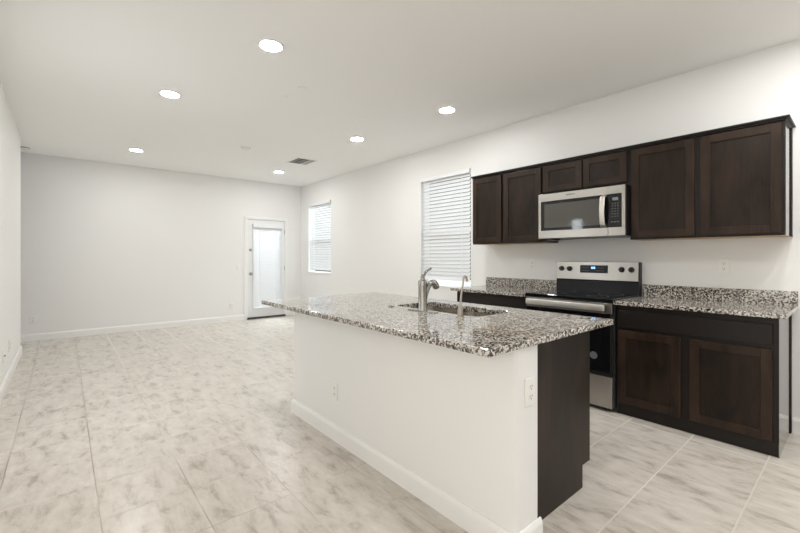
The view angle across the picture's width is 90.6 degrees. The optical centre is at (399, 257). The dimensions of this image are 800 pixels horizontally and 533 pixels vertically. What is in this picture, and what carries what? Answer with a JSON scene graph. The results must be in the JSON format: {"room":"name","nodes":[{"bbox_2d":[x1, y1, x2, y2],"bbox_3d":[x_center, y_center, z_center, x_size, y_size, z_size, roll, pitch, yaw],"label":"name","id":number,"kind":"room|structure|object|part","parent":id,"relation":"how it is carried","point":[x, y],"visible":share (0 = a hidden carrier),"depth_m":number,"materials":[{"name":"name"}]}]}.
{"room":"open-plan kitchen","nodes":[
{"label":"open-plan kitchen","id":0,"kind":"room"},
{"bbox_2d":[0,82,20,386],"bbox_3d":[-1.777,-0.146,1.331,0.150,2.740,9.530,0,0,-40],"label":"wall","id":1,"kind":"structure","parent":0,"point":[10,139],"depth_m":3.92,"materials":[{"name":"white paint"}]},
{"bbox_2d":[0,346,21,403],"bbox_3d":[-1.776,1.172,1.341,0.164,0.105,9.544,0,0,-40],"label":"baseboard","id":2,"kind":"structure","parent":1,"relation":"attached to","point":[7,379],"depth_m":3.91,"materials":[{"name":"white paint"}]},
{"bbox_2d":[21,152,300,334],"bbox_3d":[-4.558,-0.146,6.559,6.241,2.740,0.150,0,0,-40],"label":"wall","id":3,"kind":"structure","parent":0,"point":[103,244],"depth_m":6.57,"materials":[{"name":"white paint"}]},
{"bbox_2d":[30,315,35,323],"bbox_3d":[-5.356,0.909,5.777,0.072,0.117,0.010,0,0,-40],"label":"wall outlet","id":4,"kind":"object","parent":3,"relation":"attached to","point":[32,318],"visible":1,"depth_m":5.78,"materials":[{"name":"white plastic"}]},
{"bbox_2d":[21,310,293,341],"bbox_3d":[-4.447,1.172,6.545,6.091,0.105,0.014,0,0,-40],"label":"baseboard","id":5,"kind":"structure","parent":3,"relation":"attached to","point":[126,328],"depth_m":6.50,"materials":[{"name":"white paint"}]},
{"bbox_2d":[244,216,286,319],"bbox_3d":[-2.740,0.209,8.061,0.888,2.030,0.212,0,0,-40],"label":"door","id":6,"kind":"structure","parent":3,"relation":"in","point":[249,312],"depth_m":7.85,"materials":[{"name":"white paint"}]},
{"bbox_2d":[252,224,282,308],"bbox_3d":[-2.674,0.179,8.005,0.612,1.680,0.068,0,0,-40],"label":"door blind","id":7,"kind":"object","parent":6,"relation":"attached to","point":[267,246],"visible":0.97,"depth_m":7.99,"materials":[{"name":"white plastic"}]},
{"bbox_2d":[0,0,799,186],"bbox_3d":[-1.062,-1.576,2.558,6.391,0.120,10.775,0,0,-40],"label":"ceiling","id":8,"kind":"structure","parent":0,"point":[80,79],"depth_m":3.15,"materials":[{"name":"white paint"}]},
{"bbox_2d":[21,147,30,151],"bbox_3d":[-5.206,-1.497,5.483,0.144,0.038,0.144,0,0,-40],"label":"smoke detector","id":9,"kind":"object","parent":8,"relation":"attached to","point":[22,148],"visible":0.8,"depth_m":5.46,"materials":[{"name":"grey plastic"}]},
{"bbox_2d":[128,148,143,151],"bbox_3d":[-3.733,-1.511,5.598,0.184,0.009,0.184,0,0,-40],"label":"recessed light","id":10,"kind":"object","parent":8,"relation":"in","point":[130,149],"visible":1,"depth_m":5.59,"materials":[{"name":"white"}]},
{"bbox_2d":[158,90,180,97],"bbox_3d":[-2.136,-1.511,3.676,0.184,0.009,0.184,0,0,-40],"label":"recessed light","id":11,"kind":"object","parent":8,"relation":"in","point":[172,94],"visible":1,"depth_m":3.67,"materials":[{"name":"white"}]},
{"bbox_2d":[241,146,250,149],"bbox_3d":[-2.128,-1.501,5.470,0.132,0.030,0.132,0,0,-40],"label":"smoke detector","id":12,"kind":"object","parent":8,"relation":"attached to","point":[242,147],"visible":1,"depth_m":5.42,"materials":[{"name":"white plastic"}]},
{"bbox_2d":[257,38,283,52],"bbox_3d":[-0.925,-1.511,2.835,0.184,0.009,0.184,0,0,-40],"label":"recessed light","id":13,"kind":"object","parent":8,"relation":"in","point":[269,45],"visible":1,"depth_m":2.82,"materials":[{"name":"white paint"}]},
{"bbox_2d":[288,157,315,164],"bbox_3d":[-1.550,-1.511,6.260,0.330,0.010,0.380,0,0,-40],"label":"ceiling vent","id":14,"kind":"object","parent":8,"relation":"in","point":[302,161],"visible":1,"depth_m":6.25,"materials":[{"name":"silver metal"}]},
{"bbox_2d":[350,137,363,141],"bbox_3d":[-0.552,-1.511,5.077,0.184,0.009,0.184,0,0,-40],"label":"recessed light","id":15,"kind":"object","parent":8,"relation":"in","point":[357,139],"visible":1,"depth_m":5.07,"materials":[{"name":"white"}]},
{"bbox_2d":[438,107,455,113],"bbox_3d":[0.484,-1.511,4.076,0.184,0.009,0.184,0,0,-40],"label":"recessed light","id":16,"kind":"object","parent":8,"relation":"in","point":[445,110],"visible":1,"depth_m":4.07,"materials":[{"name":"white"}]},
{"bbox_2d":[0,315,799,532],"bbox_3d":[-1.062,1.274,2.558,6.391,0.100,10.775,0,0,-40],"label":"floor","id":17,"kind":"structure","parent":0,"point":[191,428],"depth_m":2.38,"materials":[{"name":"tile"}]},
{"bbox_2d":[457,291,525,308],"bbox_3d":[1.128,0.796,4.222,0.598,0.856,0.873,0,0,-40],"label":"base cabinet","id":18,"kind":"object","parent":17,"relation":"on","point":[518,302],"visible":0.05,"depth_m":3.98,"materials":[{"name":"black wood"}]},
{"bbox_3d":[0.917,0.751,4.043,0.006,0.766,0.873,0,0,-40],"label":"frame","id":19,"kind":"part","parent":18,"relation":"part of","materials":[{"name":"black wood"}]},
{"bbox_2d":[450,277,555,296],"bbox_3d":[1.097,0.303,4.225,0.641,0.130,0.922,0,0,-40],"label":"countertop","id":20,"kind":"structure","parent":18,"relation":"on","point":[519,287],"depth_m":4.28,"materials":[{"name":"stone"}]},
{"bbox_2d":[463,310,589,519],"bbox_3d":[0.172,0.796,2.711,0.643,0.856,1.958,0,0,-40],"label":"base cabinet","id":21,"kind":"object","parent":17,"relation":"on","point":[563,364],"visible":0.11,"depth_m":1.96,"materials":[{"name":"black wood"}]},
{"bbox_2d":[262,292,612,357],"bbox_3d":[0.039,0.353,2.635,1.106,0.030,2.182,0,0,-40],"label":"countertop","id":22,"kind":"structure","parent":21,"relation":"on","point":[508,329],"depth_m":2.12,"materials":[{"name":"stone"}]},
{"bbox_2d":[408,268,438,312],"bbox_3d":[0.178,0.202,2.512,0.158,0.273,0.250,0,0,-40],"label":"faucet","id":23,"kind":"object","parent":22,"relation":"on","point":[424,287],"visible":1,"depth_m":2.46,"materials":[{"name":"silver metal"}]},
{"bbox_3d":[0.142,0.335,2.482,0.054,0.007,0.250,0,0,-40],"label":"deck plate","id":24,"kind":"part","parent":23,"relation":"part of","materials":[{"name":"silver metal"}]},
{"bbox_3d":[0.162,0.108,2.499,0.083,0.084,0.038,0,0,-40],"label":"lever","id":25,"kind":"part","parent":23,"relation":"part of","materials":[{"name":"silver metal"}]},
{"bbox_3d":[0.171,0.219,2.503,0.082,0.139,0.036,0,0,-30],"label":"spout","id":26,"kind":"part","parent":23,"relation":"part of","materials":[{"name":"silver metal"}]},
{"bbox_2d":[413,306,493,316],"bbox_3d":[0.331,0.463,2.626,0.389,0.185,0.775,0,0,-40],"label":"sink","id":27,"kind":"object","parent":22,"relation":"in","point":[432,308],"visible":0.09,"depth_m":2.82,"materials":[{"name":"silver metal"}]},
{"bbox_3d":[0.208,0.463,2.771,0.361,0.185,0.352,0,0,-40],"label":"bowl","id":28,"kind":"part","parent":27,"relation":"part of","materials":[{"name":"silver metal"}]},
{"bbox_3d":[0.454,0.463,2.481,0.361,0.185,0.352,0,0,-40],"label":"bowl","id":29,"kind":"part","parent":27,"relation":"part of","materials":[{"name":"silver metal"}]},
{"bbox_2d":[456,275,467,317],"bbox_3d":[0.351,0.220,2.237,0.074,0.236,0.044,0,0,-40],"label":"water tap","id":30,"kind":"object","parent":22,"relation":"on","point":[460,307],"visible":1,"depth_m":2.22,"materials":[{"name":"silver metal"}]},
{"bbox_3d":[0.361,0.186,2.237,0.059,0.167,0.014,0,0,-28],"label":"spout","id":31,"kind":"part","parent":30,"relation":"part of","materials":[{"name":"silver metal"}]},
{"bbox_3d":[0.793,0.796,1.965,0.624,0.856,0.016,0,0,-40],"label":"panel","id":32,"kind":"part","parent":21,"relation":"part of","materials":[{"name":"brown wood"}]},
{"bbox_2d":[525,262,641,410],"bbox_3d":[1.630,0.634,3.561,0.687,1.180,0.764,0,0,-40],"label":"range","id":33,"kind":"object","parent":17,"relation":"on","point":[590,289],"visible":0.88,"depth_m":3.44,"materials":[{"name":"grey metal"}]},
{"bbox_3d":[1.373,0.397,3.353,0.024,0.050,0.685,0,0,-40],"label":"door handle","id":34,"kind":"part","parent":33,"relation":"part of","materials":[{"name":"silver metal"}]},
{"bbox_3d":[1.412,0.686,3.377,0.008,0.476,0.736,0,0,-40],"label":"door glass","id":35,"kind":"part","parent":33,"relation":"part of","materials":[{"name":"black glass"}]},
{"bbox_3d":[1.425,0.650,3.388,0.034,0.572,0.756,0,0,-40],"label":"oven door","id":36,"kind":"part","parent":33,"relation":"part of","materials":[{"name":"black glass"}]},
{"bbox_2d":[525,289,638,302],"bbox_3d":[1.621,0.342,3.554,0.571,0.029,0.764,0,0,-40],"label":"cooktop","id":37,"kind":"object","parent":33,"relation":"in","point":[569,295],"depth_m":3.47,"materials":[{"name":"grey glass"}]},
{"bbox_3d":[1.847,0.129,3.749,0.030,0.166,0.750,0,0,-40],"label":"control panel","id":38,"kind":"part","parent":33,"relation":"part of","materials":[{"name":"silver metal"}]},
{"bbox_3d":[1.424,1.067,3.386,0.030,0.246,0.752,0,0,-40],"label":"storage drawer","id":39,"kind":"part","parent":33,"relation":"part of","materials":[{"name":"silver metal"}]},
{"bbox_2d":[617,305,791,457],"bbox_3d":[2.218,0.796,2.937,0.598,0.856,0.933,0,0,-40],"label":"base cabinet","id":40,"kind":"object","parent":17,"relation":"on","point":[725,378],"depth_m":2.67,"materials":[{"name":"black wood"}]},
{"bbox_3d":[1.841,0.845,2.939,0.010,0.456,0.308,0,0,-40],"label":"door panel","id":41,"kind":"part","parent":40,"relation":"part of","materials":[{"name":"brown wood"}]},
{"bbox_3d":[1.839,0.845,2.937,0.019,0.562,0.414,0,0,-40],"label":"door","id":42,"kind":"part","parent":40,"relation":"part of","materials":[{"name":"brown wood"}]},
{"bbox_3d":[1.991,0.474,2.757,0.019,0.124,0.886,0,0,-40],"label":"drawer","id":43,"kind":"part","parent":40,"relation":"part of","materials":[{"name":"black wood"}]},
{"bbox_2d":[613,284,797,318],"bbox_3d":[2.212,0.303,2.912,0.641,0.130,0.965,0,0,-40],"label":"countertop","id":44,"kind":"structure","parent":40,"relation":"on","point":[775,304],"depth_m":2.91,"materials":[{"name":"stone"}]},
{"bbox_3d":[2.144,0.845,2.583,0.010,0.456,0.316,0,0,-40],"label":"door panel","id":45,"kind":"part","parent":40,"relation":"part of","materials":[{"name":"brown wood"}]},
{"bbox_3d":[2.142,0.845,2.580,0.019,0.562,0.422,0,0,-40],"label":"door","id":46,"kind":"part","parent":40,"relation":"part of","materials":[{"name":"brown wood"}]},
{"bbox_3d":[2.524,0.796,2.595,0.575,0.856,0.004,0,0,-40],"label":"panel","id":47,"kind":"part","parent":40,"relation":"part of","materials":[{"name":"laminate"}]},
{"bbox_3d":[2.727,0.797,2.761,0.050,0.854,0.006,0,0,-40],"label":"scribe strip","id":48,"kind":"part","parent":40,"relation":"part of","materials":[{"name":"black wood"}]},
{"bbox_2d":[294,312,536,532],"bbox_3d":[-0.121,0.796,2.420,0.178,0.856,2.023,0,0,-40],"label":"wall","id":49,"kind":"structure","parent":0,"point":[461,422],"depth_m":1.94,"materials":[{"name":"white paint"}]},
{"bbox_2d":[332,381,337,400],"bbox_3d":[-0.437,0.894,2.646,0.010,0.117,0.072,0,0,-40],"label":"wall outlet","id":50,"kind":"object","parent":49,"relation":"attached to","point":[334,384],"visible":1,"depth_m":2.64,"materials":[{"name":"white plastic"}]},
{"bbox_2d":[291,398,542,532],"bbox_3d":[-0.125,1.172,2.417,0.196,0.105,2.051,0,0,-40],"label":"baseboard","id":51,"kind":"structure","parent":49,"relation":"attached to","point":[465,517],"depth_m":2.05,"materials":[{"name":"white paint"}]},
{"bbox_2d":[525,376,534,406],"bbox_3d":[0.544,0.560,1.651,0.072,0.117,0.010,0,0,-40],"label":"wall outlet","id":52,"kind":"object","parent":49,"relation":"attached to","point":[529,382],"visible":1,"depth_m":1.64,"materials":[{"name":"white plastic"}]},
{"bbox_2d":[429,279,470,285],"bbox_3d":[1.770,0.919,8.061,0.150,0.850,14.000,0,0,-40],"label":"wall","id":53,"kind":"structure","parent":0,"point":[438,281],"depth_m":8.66,"materials":[{"name":"white paint"}]},
{"bbox_2d":[301,39,799,418],"bbox_3d":[1.316,-0.146,4.577,0.150,2.740,10.775,0,0,-40],"label":"wall","id":54,"kind":"structure","parent":0,"point":[377,210],"depth_m":3.90,"materials":[{"name":"white paint"}]},
{"bbox_2d":[308,203,330,273],"bbox_3d":[-1.570,-0.393,7.952,0.153,1.425,0.905,0,0,-40],"label":"window","id":55,"kind":"structure","parent":54,"relation":"in","point":[313,271],"depth_m":8.05,"materials":[{"name":"white plastic"}]},
{"bbox_2d":[308,200,330,270],"bbox_3d":[-1.601,-0.421,7.925,0.068,1.361,0.872,0,0,-40],"label":"window blind","id":56,"kind":"object","parent":55,"relation":"attached to","point":[324,255],"visible":0.96,"depth_m":7.91,"materials":[{"name":"white plastic"}]},
{"bbox_2d":[425,172,470,287],"bbox_3d":[0.639,-0.361,5.350,0.153,1.520,0.906,0,0,-40],"label":"window","id":57,"kind":"structure","parent":54,"relation":"in","point":[427,280],"depth_m":5.36,"materials":[{"name":"white plastic"}]},
{"bbox_2d":[421,168,470,281],"bbox_3d":[0.608,-0.404,5.324,0.068,1.426,0.873,0,0,-40],"label":"window blind","id":58,"kind":"object","parent":57,"relation":"attached to","point":[443,262],"visible":0.91,"depth_m":5.29,"materials":[{"name":"white plastic"}]},
{"bbox_3d":[0.615,0.299,5.330,0.050,0.020,0.849,0,0,-40],"label":"rail","id":59,"kind":"part","parent":58,"relation":"part of","materials":[{"name":"white plastic"}]},
{"bbox_3d":[0.620,0.391,5.334,0.103,0.016,0.906,0,0,-40],"label":"sill","id":60,"kind":"part","parent":57,"relation":"part of","materials":[{"name":"white paint"}]},
{"bbox_2d":[473,166,557,244],"bbox_3d":[1.230,-0.519,4.312,0.325,0.749,0.867,0,0,-40],"label":"upper cabinet","id":61,"kind":"object","parent":54,"relation":"attached to","point":[506,205],"visible":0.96,"depth_m":4.17,"materials":[{"name":"black wood"}]},
{"bbox_3d":[0.966,-0.521,4.392,0.010,0.619,0.279,0,0,-40],"label":"door panel","id":62,"kind":"part","parent":61,"relation":"part of","materials":[{"name":"brown wood"}]},
{"bbox_3d":[0.964,-0.521,4.389,0.019,0.725,0.385,0,0,-40],"label":"door","id":63,"kind":"part","parent":61,"relation":"part of","materials":[{"name":"brown wood"}]},
{"bbox_3d":[1.251,-0.521,4.057,0.010,0.619,0.324,0,0,-40],"label":"door panel","id":64,"kind":"part","parent":61,"relation":"part of","materials":[{"name":"brown wood"}]},
{"bbox_3d":[1.248,-0.521,4.054,0.019,0.725,0.430,0,0,-40],"label":"door","id":65,"kind":"part","parent":61,"relation":"part of","materials":[{"name":"brown wood"}]},
{"bbox_3d":[1.517,-0.519,3.991,0.303,0.749,0.004,0,0,-40],"label":"panel","id":66,"kind":"part","parent":61,"relation":"part of","materials":[{"name":"laminate"}]},
{"bbox_2d":[486,277,555,289],"bbox_3d":[1.337,0.289,4.422,0.020,0.101,0.912,0,0,-40],"label":"backsplash","id":67,"kind":"structure","parent":54,"relation":"attached to","point":[491,281],"depth_m":4.38,"materials":[{"name":"stone"}]},
{"bbox_2d":[529,259,534,269],"bbox_3d":[1.440,0.079,4.309,0.010,0.117,0.072,0,0,-40],"label":"wall outlet","id":68,"kind":"object","parent":54,"relation":"attached to","point":[531,261],"visible":1,"depth_m":4.31,"materials":[{"name":"white plastic"}]},
{"bbox_2d":[543,150,629,194],"bbox_3d":[1.766,-0.748,3.681,0.325,0.292,0.786,0,0,-40],"label":"upper cabinet","id":69,"kind":"object","parent":54,"relation":"attached to","point":[611,169],"visible":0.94,"depth_m":3.53,"materials":[{"name":"black wood"}]},
{"bbox_3d":[1.530,-0.756,3.728,0.010,0.150,0.270,0,0,-40],"label":"door panel","id":70,"kind":"part","parent":69,"relation":"part of","materials":[{"name":"brown wood"}]},
{"bbox_3d":[1.527,-0.756,3.726,0.019,0.256,0.376,0,0,-40],"label":"door","id":71,"kind":"part","parent":69,"relation":"part of","materials":[{"name":"brown wood"}]},
{"bbox_2d":[539,184,629,240],"bbox_3d":[1.717,-0.381,3.634,0.462,0.435,0.774,0,0,-40],"label":"microwave","id":72,"kind":"object","parent":69,"relation":"attached to","point":[601,212],"visible":1,"depth_m":3.47,"materials":[{"name":"silver metal"}]},
{"bbox_3d":[1.707,-0.389,3.336,0.062,0.278,0.042,0,0,-40],"label":"handle","id":73,"kind":"part","parent":72,"relation":"part of","materials":[{"name":"silver metal"}]},
{"bbox_3d":[1.803,-0.387,3.286,0.028,0.419,0.133,0,0,-40],"label":"control frame","id":74,"kind":"part","parent":72,"relation":"part of","materials":[{"name":"silver metal"}]},
{"bbox_3d":[1.776,-0.756,3.438,0.010,0.150,0.256,0,0,-40],"label":"door panel","id":75,"kind":"part","parent":69,"relation":"part of","materials":[{"name":"brown wood"}]},
{"bbox_3d":[1.774,-0.756,3.435,0.019,0.256,0.362,0,0,-40],"label":"door","id":76,"kind":"part","parent":69,"relation":"part of","materials":[{"name":"brown wood"}]},
{"bbox_2d":[630,120,792,240],"bbox_3d":[2.324,-0.518,3.023,0.325,0.751,0.935,0,0,-40],"label":"upper cabinet","id":77,"kind":"object","parent":54,"relation":"attached to","point":[736,183],"depth_m":2.84,"materials":[{"name":"black wood"}]},
{"bbox_2d":[471,114,795,178],"bbox_3d":[1.785,-0.907,3.649,0.337,0.026,2.617,0,0,-40],"label":"trim","id":78,"kind":"structure","parent":77,"relation":"attached to","point":[787,118],"depth_m":3.10,"materials":[{"name":"black wood"}]},
{"bbox_3d":[2.055,-0.521,3.109,0.010,0.619,0.322,0,0,-40],"label":"door panel","id":79,"kind":"part","parent":77,"relation":"part of","materials":[{"name":"brown wood"}]},
{"bbox_3d":[2.053,-0.521,3.107,0.019,0.725,0.428,0,0,-40],"label":"door","id":80,"kind":"part","parent":77,"relation":"part of","materials":[{"name":"brown wood"}]},
{"bbox_3d":[2.357,-0.521,2.753,0.010,0.619,0.328,0,0,-40],"label":"door panel","id":81,"kind":"part","parent":77,"relation":"part of","materials":[{"name":"brown wood"}]},
{"bbox_3d":[2.355,-0.521,2.751,0.019,0.725,0.434,0,0,-40],"label":"door","id":82,"kind":"part","parent":77,"relation":"part of","materials":[{"name":"brown wood"}]},
{"bbox_3d":[2.629,-0.519,2.681,0.303,0.749,0.004,0,0,-40],"label":"panel","id":83,"kind":"part","parent":77,"relation":"part of","materials":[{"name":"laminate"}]},
{"bbox_3d":[2.728,-0.518,2.757,0.055,0.751,0.006,0,0,-40],"label":"scribe strip","id":84,"kind":"part","parent":77,"relation":"part of","materials":[{"name":"brown wood"}]},
{"bbox_2d":[643,284,797,305],"bbox_3d":[2.448,0.289,3.113,0.020,0.101,0.965,0,0,-40],"label":"backsplash","id":85,"kind":"structure","parent":54,"relation":"attached to","point":[775,297],"depth_m":3.04,"materials":[{"name":"stone"}]},
{"bbox_2d":[718,258,729,273],"bbox_3d":[2.502,0.068,3.058,0.010,0.117,0.072,0,0,-40],"label":"wall outlet","id":86,"kind":"object","parent":54,"relation":"attached to","point":[723,263],"visible":1,"depth_m":3.06,"materials":[{"name":"white plastic"}]},
{"bbox_2d":[792,417,799,433],"bbox_3d":[1.258,1.172,4.519,0.014,0.105,10.461,0,0,-40],"label":"baseboard","id":87,"kind":"structure","parent":54,"relation":"attached to","point":[795,421],"depth_m":2.75,"materials":[{"name":"white paint"}]},
{"label":"outside","id":88,"kind":"structure","parent":0,"visible":0},
{"bbox_3d":[-0.417,1.444,3.581,32.000,0.200,34.000,0,0,-40],"label":"ground","id":89,"kind":"structure","parent":88,"visible":0},
{"bbox_2d":[315,216,330,271],"bbox_3d":[-7.029,-0.016,9.741,13.891,2.720,0.200,0,0,-40],"label":"wall","id":90,"kind":"structure","parent":89,"relation":"on","point":[318,216],"depth_m":13.36,"materials":[{"name":"grey paint"}]},
{"bbox_2d":[315,173,470,279],"bbox_3d":[2.856,-0.966,8.983,0.200,4.620,22.000,0,0,-40],"label":"wall","id":91,"kind":"structure","parent":89,"relation":"on","point":[470,173],"depth_m":10.54,"materials":[{"name":"grey paint"}]}
]}

